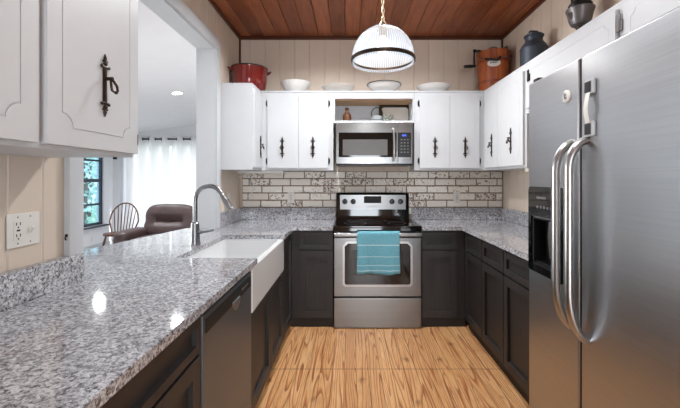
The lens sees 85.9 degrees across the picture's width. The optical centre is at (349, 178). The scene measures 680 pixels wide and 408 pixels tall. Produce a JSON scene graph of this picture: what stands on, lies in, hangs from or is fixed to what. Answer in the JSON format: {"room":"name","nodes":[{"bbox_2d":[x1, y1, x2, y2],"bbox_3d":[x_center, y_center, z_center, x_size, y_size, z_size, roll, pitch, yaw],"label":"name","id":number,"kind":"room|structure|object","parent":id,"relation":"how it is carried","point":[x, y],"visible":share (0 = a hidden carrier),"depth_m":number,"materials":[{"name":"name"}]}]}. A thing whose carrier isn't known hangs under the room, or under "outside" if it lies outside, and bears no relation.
{"room":"kitchen","nodes":[
{"label":"kitchen","id":0,"kind":"room"},
{"bbox_2d":[84,158,112,246],"bbox_3d":[-4.870,-0.170,4.250,0.140,3.000,6.500,0,0,0],"label":"wall","id":1,"kind":"structure","parent":0,"point":[107,163],"depth_m":7.14,"materials":[{"name":"white paint"}]},
{"bbox_2d":[84,158,108,229],"bbox_3d":[-4.800,0.145,6.660,0.140,1.530,1.040,0,0,0],"label":"window","id":2,"kind":"structure","parent":1,"relation":"in","point":[99,180],"depth_m":7.03,"materials":[{"name":"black metal"}]},
{"bbox_2d":[84,240,112,249],"bbox_3d":[-4.794,1.280,4.200,0.012,0.099,6.400,0,0,0],"label":"baseboard","id":3,"kind":"structure","parent":1,"relation":"attached to","point":[110,241],"depth_m":6.95,"materials":[{"name":"grey paint"}]},
{"bbox_2d":[0,0,238,272],"bbox_3d":[-1.238,-0.085,0.875,0.143,2.830,6.150,0,0,0],"label":"wall","id":4,"kind":"structure","parent":0,"point":[27,183],"depth_m":1.40,"materials":[{"name":"beige paint"}]},
{"bbox_2d":[6,211,39,248],"bbox_3d":[-1.158,0.180,1.302,0.018,0.118,0.130,0,0,0],"label":"outlet plate","id":5,"kind":"object","parent":4,"relation":"attached to","point":[22,229],"visible":1,"depth_m":1.29,"materials":[{"name":"white plastic"}]},
{"bbox_2d":[14,220,22,240],"bbox_3d":[-1.160,0.180,1.276,0.002,0.068,0.034,0,0,0],"label":"receptacle","id":6,"kind":"object","parent":5,"relation":"attached to","point":[18,224],"depth_m":1.28,"materials":[{"name":"white plastic"}]},
{"bbox_2d":[29,225,34,231],"bbox_3d":[-1.155,0.180,1.326,0.012,0.024,0.011,0,0,0],"label":"switch","id":7,"kind":"object","parent":5,"relation":"attached to","point":[31,227],"depth_m":1.32,"materials":[{"name":"white plastic"}]},
{"bbox_2d":[0,253,83,311],"bbox_3d":[-1.143,0.369,0.570,0.046,0.114,1.940,0,0,0],"label":"backsplash","id":8,"kind":"structure","parent":4,"relation":"attached to","point":[20,285],"depth_m":1.32,"materials":[{"name":"stone"}]},
{"bbox_2d":[0,0,137,158],"bbox_3d":[-0.971,-0.723,0.632,0.389,1.295,1.566,0,0,0],"label":"upper cabinet","id":9,"kind":"object","parent":4,"relation":"attached to","point":[69,68],"visible":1,"depth_m":1.07,"materials":[{"name":"white paint"}]},
{"bbox_2d":[64,0,219,255],"bbox_3d":[-1.229,-0.395,2.350,0.178,1.641,1.730,0,0,0],"label":"trim","id":10,"kind":"structure","parent":4,"relation":"attached to","point":[175,13],"depth_m":3.13,"materials":[{"name":"grey paint"}]},
{"bbox_2d":[220,208,240,226],"bbox_3d":[-1.151,0.363,3.525,0.029,0.126,0.609,0,0,0],"label":"backsplash","id":11,"kind":"structure","parent":4,"relation":"attached to","point":[226,217],"depth_m":3.47,"materials":[{"name":"stone"}]},
{"bbox_2d":[220,83,264,170],"bbox_3d":[-0.987,-0.469,3.548,0.356,0.773,0.598,0,0,0],"label":"upper cabinet","id":12,"kind":"object","parent":4,"relation":"attached to","point":[241,104],"visible":1,"depth_m":3.25,"materials":[{"name":"white paint"}]},
{"bbox_2d":[227,63,271,90],"bbox_3d":[-0.985,-0.970,3.580,0.349,0.227,0.349,0,0,19],"label":"stockpot","id":13,"kind":"object","parent":12,"relation":"on","point":[257,74],"visible":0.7,"depth_m":3.44,"materials":[{"name":"red metal"}]},
{"bbox_2d":[236,171,283,196],"bbox_3d":[-0.928,0.054,3.724,0.525,0.272,0.207,0,0,0],"label":"light","id":14,"kind":"object","parent":12,"relation":"attached to","point":[238,172],"visible":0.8,"depth_m":3.62,"materials":[{"name":"white plastic"}]},
{"bbox_2d":[208,0,545,62],"bbox_3d":[0.222,-1.185,0.825,2.777,0.630,6.050,0,0,0],"label":"trim","id":15,"kind":"structure","parent":4,"relation":"attached to","point":[212,2],"depth_m":3.83,"materials":[{"name":"brown wood"}]},
{"bbox_2d":[113,124,195,231],"bbox_3d":[-3.050,-0.270,7.460,3.700,3.200,0.120,0,0,0],"label":"wall","id":16,"kind":"structure","parent":0,"point":[189,130],"depth_m":7.40,"materials":[{"name":"white paint"}]},
{"bbox_2d":[143,138,190,139],"bbox_3d":[-3.505,-0.795,7.323,2.380,0.060,0.154,0,0,0],"label":"curtain rod","id":17,"kind":"object","parent":16,"relation":"attached to","point":[143,138],"visible":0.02,"depth_m":7.26,"materials":[{"name":"black metal"}]},
{"bbox_2d":[120,135,169,229],"bbox_3d":[-4.099,0.225,7.271,1.006,2.170,0.137,0,0,0],"label":"curtain","id":18,"kind":"object","parent":17,"relation":"hanging from","point":[144,177],"visible":0.56,"depth_m":7.27,"materials":[{"name":"white fabric"}]},
{"bbox_2d":[171,135,195,205],"bbox_3d":[-3.032,0.225,7.270,1.079,2.170,0.136,0,0,0],"label":"curtain","id":19,"kind":"object","parent":17,"relation":"hanging from","point":[183,152],"visible":0.41,"depth_m":7.27,"materials":[{"name":"white fabric"}]},
{"bbox_2d":[138,0,195,131],"bbox_3d":[-3.050,-1.162,4.225,3.700,0.605,6.550,0,0,0],"label":"ceiling","id":20,"kind":"structure","parent":0,"point":[166,60],"depth_m":4.38,"materials":[{"name":"white paint"}]},
{"bbox_2d":[171,91,182,94],"bbox_3d":[-2.429,-1.206,5.130,0.162,0.030,0.163,0,0,6],"label":"recessed light","id":21,"kind":"object","parent":20,"relation":"in","point":[175,92],"visible":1,"depth_m":5.12,"materials":[{"name":"white plastic"}]},
{"bbox_2d":[311,1,377,34],"bbox_3d":[0.220,-1.538,0.825,3.060,0.044,6.250,0,0,0],"label":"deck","id":22,"kind":"object","parent":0,"point":[311,1],"depth_m":3.47,"materials":[{"name":"brown wood"}]},
{"bbox_2d":[239,40,502,250],"bbox_3d":[0.222,-0.085,3.900,2.977,2.830,0.100,0,0,0],"label":"wall","id":23,"kind":"structure","parent":0,"point":[318,62],"depth_m":3.85,"materials":[{"name":"beige paint"}]},
{"bbox_2d":[241,208,335,219],"bbox_3d":[-0.644,0.363,3.819,0.984,0.126,0.020,0,0,0],"label":"backsplash","id":24,"kind":"structure","parent":23,"relation":"attached to","point":[246,213],"depth_m":3.81,"materials":[{"name":"stone"}]},
{"bbox_2d":[261,91,334,170],"bbox_3d":[-0.514,-0.469,3.667,0.706,0.773,0.362,0,0,0],"label":"upper cabinet","id":25,"kind":"object","parent":23,"relation":"attached to","point":[299,128],"visible":1,"depth_m":3.52,"materials":[{"name":"white paint"}]},
{"bbox_2d":[281,79,310,90],"bbox_3d":[-0.543,-0.909,3.660,0.306,0.105,0.306,0,0,0],"label":"bowl","id":26,"kind":"object","parent":25,"relation":"on","point":[288,84],"visible":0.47,"depth_m":3.56,"materials":[{"name":"white ceramic"}]},
{"bbox_2d":[243,171,501,216],"bbox_3d":[0.235,0.160,3.840,2.730,0.480,0.019,0,0,0],"label":"tile backsplash","id":27,"kind":"structure","parent":23,"relation":"attached to","point":[311,189],"depth_m":3.83,"materials":[{"name":"beige brick"}]},
{"bbox_2d":[288,192,293,202],"bbox_3d":[-0.619,0.194,3.825,0.072,0.118,0.008,0,0,0],"label":"outlet plate","id":28,"kind":"object","parent":27,"relation":"attached to","point":[290,194],"visible":1,"depth_m":3.82,"materials":[{"name":"white plastic"}]},
{"bbox_2d":[453,192,459,202],"bbox_3d":[1.121,0.194,3.825,0.072,0.118,0.008,0,0,0],"label":"outlet plate","id":29,"kind":"object","parent":27,"relation":"attached to","point":[456,195],"visible":1,"depth_m":3.82,"materials":[{"name":"white plastic"}]},
{"bbox_2d":[334,91,413,127],"bbox_3d":[0.232,-0.699,3.692,0.782,0.314,0.312,0,0,0],"label":"upper cabinet","id":30,"kind":"object","parent":23,"relation":"attached to","point":[360,104],"visible":0.74,"depth_m":3.57,"materials":[{"name":"white paint"}]},
{"bbox_2d":[322,83,353,90],"bbox_3d":[-0.120,-0.890,3.660,0.331,0.066,0.331,0,0,0],"label":"bowl","id":31,"kind":"object","parent":30,"relation":"on","point":[329,86],"visible":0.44,"depth_m":3.55,"materials":[{"name":"white ceramic"}]},
{"bbox_2d":[343,108,350,120],"bbox_3d":[-0.030,-0.641,3.660,0.088,0.147,0.088,0,0,0],"label":"bottle","id":32,"kind":"object","parent":30,"relation":"on","point":[346,116],"visible":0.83,"depth_m":3.63,"materials":[{"name":"brown glass"}]},
{"bbox_2d":[336,123,412,166],"bbox_3d":[0.231,-0.332,3.616,0.727,0.408,0.417,0,0,0],"label":"microwave oven","id":33,"kind":"object","parent":30,"relation":"attached to","point":[357,144],"visible":1,"depth_m":3.46,"materials":[{"name":"metal"}]},
{"bbox_2d":[367,80,400,90],"bbox_3d":[0.341,-0.902,3.660,0.345,0.091,0.345,0,0,0],"label":"bowl","id":34,"kind":"object","parent":30,"relation":"on","point":[378,85],"visible":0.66,"depth_m":3.55,"materials":[{"name":"white ceramic"}]},
{"bbox_2d":[383,114,393,120],"bbox_3d":[0.382,-0.608,3.641,0.110,0.074,0.030,0,0,0],"label":"sprig","id":35,"kind":"object","parent":30,"relation":"on","point":[390,118],"visible":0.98,"depth_m":3.64,"materials":[{"name":"grey plant"}]},
{"bbox_2d":[379,105,408,120],"bbox_3d":[0.466,-0.672,3.774,0.331,0.207,0.077,0,0,0],"label":"serving tray","id":36,"kind":"object","parent":30,"relation":"on","point":[400,112],"visible":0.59,"depth_m":3.78,"materials":[{"name":"beige wood"}]},
{"bbox_2d":[409,91,483,170],"bbox_3d":[0.962,-0.469,3.667,0.678,0.773,0.362,0,0,0],"label":"upper cabinet","id":37,"kind":"object","parent":23,"relation":"attached to","point":[448,126],"visible":0.99,"depth_m":3.52,"materials":[{"name":"white paint"}]},
{"bbox_2d":[417,82,450,90],"bbox_3d":[0.837,-0.892,3.660,0.331,0.070,0.331,0,0,0],"label":"bowl","id":38,"kind":"object","parent":37,"relation":"on","point":[433,86],"visible":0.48,"depth_m":3.55,"materials":[{"name":"white ceramic"}]},
{"bbox_2d":[411,208,500,219],"bbox_3d":[1.111,0.363,3.819,0.937,0.126,0.020,0,0,0],"label":"backsplash","id":39,"kind":"structure","parent":23,"relation":"attached to","point":[416,213],"depth_m":3.81,"materials":[{"name":"stone"}]},
{"bbox_2d":[213,0,538,35],"bbox_3d":[0.240,-1.510,0.825,2.837,0.020,6.050,0,0,0],"label":"ceiling","id":40,"kind":"structure","parent":0,"point":[248,17],"depth_m":3.37,"materials":[{"name":"brown wood"}]},
{"bbox_2d":[351,0,415,71],"bbox_3d":[0.199,-1.103,2.200,0.388,0.817,0.388,0,0,0],"label":"pendant lamp","id":41,"kind":"object","parent":40,"relation":"hanging from","point":[382,47],"visible":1,"depth_m":2.18,"materials":[{"name":"clear glass"}]},
{"bbox_2d":[379,21,386,35],"bbox_3d":[0.199,-0.903,2.200,0.052,0.093,0.052,0,0,0],"label":"socket","id":42,"kind":"object","parent":41,"relation":"attached to","point":[382,26],"depth_m":2.18,"materials":[{"name":"white metal"}]},
{"bbox_2d":[255,319,528,407],"bbox_3d":[0.168,1.340,0.850,3.236,0.020,6.100,0,0,0],"label":"floor","id":43,"kind":"structure","parent":0,"point":[423,367],"depth_m":2.54,"materials":[{"name":"brown wood"}]},
{"bbox_2d":[100,317,199,407],"bbox_3d":[-0.835,0.894,0.960,0.640,0.870,0.598,0,0,0],"label":"base cabinet","id":44,"kind":"object","parent":43,"relation":"on","point":[171,379],"visible":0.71,"depth_m":1.06,"materials":[{"name":"grey wood"}]},
{"bbox_2d":[197,271,250,407],"bbox_3d":[-0.806,0.895,1.579,0.610,0.870,0.626,0,0,0],"label":"dishwasher","id":45,"kind":"object","parent":43,"relation":"on","point":[225,326],"visible":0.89,"depth_m":1.52,"materials":[{"name":"metal"}]},
{"bbox_2d":[251,272,282,407],"bbox_3d":[-0.825,1.017,2.348,0.620,0.624,0.906,0,0,0],"label":"base cabinet","id":46,"kind":"object","parent":43,"relation":"on","point":[267,318],"visible":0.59,"depth_m":2.28,"materials":[{"name":"grey wood"}]},
{"bbox_2d":[283,233,291,338],"bbox_3d":[-0.825,0.894,3.042,0.620,0.870,0.476,0,0,0],"label":"base cabinet","id":47,"kind":"object","parent":43,"relation":"on","point":[287,272],"visible":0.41,"depth_m":3.11,"materials":[{"name":"grey wood"}]},
{"bbox_2d":[291,229,333,326],"bbox_3d":[-0.343,0.894,3.545,0.383,0.870,0.560,0,0,0],"label":"base cabinet","id":48,"kind":"object","parent":43,"relation":"on","point":[312,250],"visible":0.78,"depth_m":3.28,"materials":[{"name":"grey wood"}]},
{"bbox_2d":[0,208,335,407],"bbox_3d":[-0.988,0.379,1.756,1.382,0.157,4.326,0,0,5],"label":"countertop","id":49,"kind":"structure","parent":48,"relation":"on","point":[75,329],"depth_m":1.22,"materials":[{"name":"stone"}]},
{"bbox_2d":[189,184,233,244],"bbox_3d":[-0.900,0.228,2.380,0.288,0.394,0.068,0,0,0],"label":"kitchen faucet","id":50,"kind":"object","parent":49,"relation":"on","point":[195,232],"visible":1,"depth_m":2.37,"materials":[{"name":"silver metal"}]},
{"bbox_2d":[187,239,283,312],"bbox_3d":[-0.753,0.580,2.349,0.494,0.244,0.903,0,0,0],"label":"farmhouse sink","id":51,"kind":"object","parent":49,"relation":"in","point":[269,253],"visible":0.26,"depth_m":2.52,"materials":[{"name":"ceramic"}]},
{"bbox_2d":[334,193,421,327],"bbox_3d":[0.245,0.736,3.491,0.780,1.186,0.618,0,0,0],"label":"electric range","id":52,"kind":"object","parent":43,"relation":"on","point":[369,300],"visible":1,"depth_m":3.24,"materials":[{"name":"silver metal"}]},
{"bbox_2d":[334,219,421,230],"bbox_3d":[0.245,0.438,3.511,0.780,0.049,0.578,0,0,0],"label":"cooktop","id":53,"kind":"object","parent":52,"relation":"in","point":[340,224],"depth_m":3.25,"materials":[{"name":"black glass"}]},
{"bbox_2d":[357,231,399,274],"bbox_3d":[0.247,0.643,3.185,0.377,0.375,0.076,0,0,0],"label":"dish towel","id":54,"kind":"object","parent":52,"relation":"hanging from","point":[378,252],"visible":1,"depth_m":3.17,"materials":[{"name":"teal fabric"}]},
{"bbox_2d":[420,230,464,326],"bbox_3d":[0.840,0.894,3.545,0.398,0.870,0.560,0,0,0],"label":"base cabinet","id":55,"kind":"object","parent":43,"relation":"on","point":[442,251],"visible":0.79,"depth_m":3.28,"materials":[{"name":"grey wood"}]},
{"bbox_2d":[465,233,485,349],"bbox_3d":[1.305,0.894,3.034,0.570,0.870,0.411,0,0,0],"label":"base cabinet","id":56,"kind":"object","parent":43,"relation":"on","point":[473,245],"visible":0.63,"depth_m":3.04,"materials":[{"name":"grey wood"}]},
{"bbox_2d":[411,208,527,260],"bbox_3d":[1.125,0.379,2.755,0.967,0.157,2.189,0,0,0],"label":"countertop","id":57,"kind":"structure","parent":56,"relation":"on","point":[506,229],"depth_m":3.42,"materials":[{"name":"stone"}]},
{"bbox_2d":[482,241,508,378],"bbox_3d":[1.305,0.894,2.628,0.570,0.870,0.395,0,0,0],"label":"base cabinet","id":58,"kind":"object","parent":43,"relation":"on","point":[493,274],"visible":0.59,"depth_m":2.62,"materials":[{"name":"grey wood"}]},
{"bbox_2d":[504,251,528,403],"bbox_3d":[1.305,0.894,2.232,0.570,0.870,0.393,0,0,0],"label":"base cabinet","id":59,"kind":"object","parent":43,"relation":"on","point":[516,268],"visible":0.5,"depth_m":2.26,"materials":[{"name":"grey wood"}]},
{"bbox_2d":[528,6,679,407],"bbox_3d":[1.161,0.444,1.178,0.877,1.772,0.912,0,0,0],"label":"refrigerator","id":60,"kind":"object","parent":43,"relation":"on","point":[604,207],"visible":1,"depth_m":1.13,"materials":[{"name":"metal"}]},
{"bbox_2d":[562,90,570,102],"bbox_3d":[0.791,-0.304,1.346,0.016,0.047,0.047,0,0,0],"label":"pad","id":61,"kind":"object","parent":60,"relation":"attached to","point":[566,94],"visible":1,"depth_m":1.33,"materials":[{"name":"white plastic"}]},
{"bbox_2d":[583,78,595,136],"bbox_3d":[0.789,-0.235,1.209,0.021,0.189,0.048,0,0,0],"label":"strap","id":62,"kind":"object","parent":60,"relation":"on","point":[589,85],"visible":1,"depth_m":1.20,"materials":[{"name":"grey plastic"}]},
{"bbox_2d":[503,0,621,211],"bbox_3d":[1.680,-0.085,0.875,0.140,2.830,6.150,0,0,0],"label":"wall","id":63,"kind":"structure","parent":0,"point":[550,18],"depth_m":3.29,"materials":[{"name":"beige paint"}]},
{"bbox_2d":[483,63,528,171],"bbox_3d":[1.426,-0.456,3.270,0.364,0.801,1.158,0,0,0],"label":"upper cabinet","id":64,"kind":"object","parent":63,"relation":"attached to","point":[506,118],"visible":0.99,"depth_m":2.97,"materials":[{"name":"white paint"}]},
{"bbox_2d":[464,45,511,90],"bbox_3d":[1.385,-1.095,3.596,0.464,0.478,0.338,0,0,-43],"label":"bucket","id":65,"kind":"object","parent":64,"relation":"on","point":[493,63],"visible":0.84,"depth_m":3.54,"materials":[{"name":"orange wood"}]},
{"bbox_2d":[519,30,548,66],"bbox_3d":[1.455,-1.017,2.890,0.208,0.320,0.208,0,0,0],"label":"milk can","id":66,"kind":"object","parent":64,"relation":"on","point":[534,45],"visible":0.72,"depth_m":2.83,"materials":[{"name":"metal"}]},
{"bbox_2d":[501,208,527,226],"bbox_3d":[1.595,0.363,2.744,0.029,0.126,2.169,0,0,0],"label":"backsplash","id":67,"kind":"structure","parent":63,"relation":"attached to","point":[510,215],"depth_m":3.49,"materials":[{"name":"stone"}]},
{"bbox_2d":[526,0,679,113],"bbox_3d":[1.439,-0.668,1.620,0.338,0.376,2.139,0,0,0],"label":"upper cabinet","id":68,"kind":"object","parent":63,"relation":"attached to","point":[626,16],"visible":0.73,"depth_m":1.90,"materials":[{"name":"white paint"}]},
{"bbox_2d":[565,0,595,29],"bbox_3d":[1.460,-1.047,2.315,0.164,0.380,0.164,0,0,23],"label":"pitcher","id":69,"kind":"object","parent":68,"relation":"on","point":[579,13],"visible":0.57,"depth_m":2.27,"materials":[{"name":"grey metal"}]},
{"bbox_3d":[-3.130,1.370,4.275,3.640,0.080,6.550,0,0,0],"label":"floor","id":70,"kind":"structure","parent":0,"visible":0},
{"bbox_2d":[102,202,138,245],"bbox_3d":[-3.792,0.865,5.996,0.483,0.934,0.472,0,0,-6],"label":"chair","id":71,"kind":"object","parent":70,"relation":"on","point":[108,234],"visible":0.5,"depth_m":6.15,"materials":[{"name":"brown wood"}]},
{"bbox_2d":[114,204,192,242],"bbox_3d":[-2.839,0.862,5.479,1.078,0.935,0.932,0,0,4],"label":"recliner","id":72,"kind":"object","parent":70,"relation":"on","point":[160,218],"visible":0.37,"depth_m":5.66,"materials":[{"name":"brown leather"}]},
{"bbox_2d":[131,234,156,239],"bbox_3d":[-2.844,0.940,5.403,0.616,0.200,0.646,0,0,4],"label":"seat cushion","id":73,"kind":"object","parent":72,"relation":"on","point":[134,236],"depth_m":5.39,"materials":[{"name":"brown leather"}]},
{"label":"outside","id":74,"kind":"structure","parent":0,"visible":0},
{"bbox_2d":[87,203,170,223],"bbox_3d":[-10.475,1.380,11.000,11.050,0.100,18.000,0,0,0],"label":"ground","id":75,"kind":"structure","parent":74,"point":[89,220],"depth_m":12.61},
{"bbox_2d":[84,158,96,223],"bbox_3d":[-7.620,-0.436,10.265,2.701,3.550,2.597,0,0,0],"label":"tree","id":76,"kind":"object","parent":75,"relation":"on","point":[87,198],"visible":0.07,"depth_m":10.26,"materials":[{"name":"green plant"}]},
{"bbox_2d":[87,162,96,216],"bbox_3d":[-9.277,-0.799,12.854,3.489,4.272,3.562,0,0,0],"label":"tree","id":77,"kind":"object","parent":75,"relation":"on","point":[92,185],"visible":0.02,"depth_m":12.83,"materials":[{"name":"green plant"}]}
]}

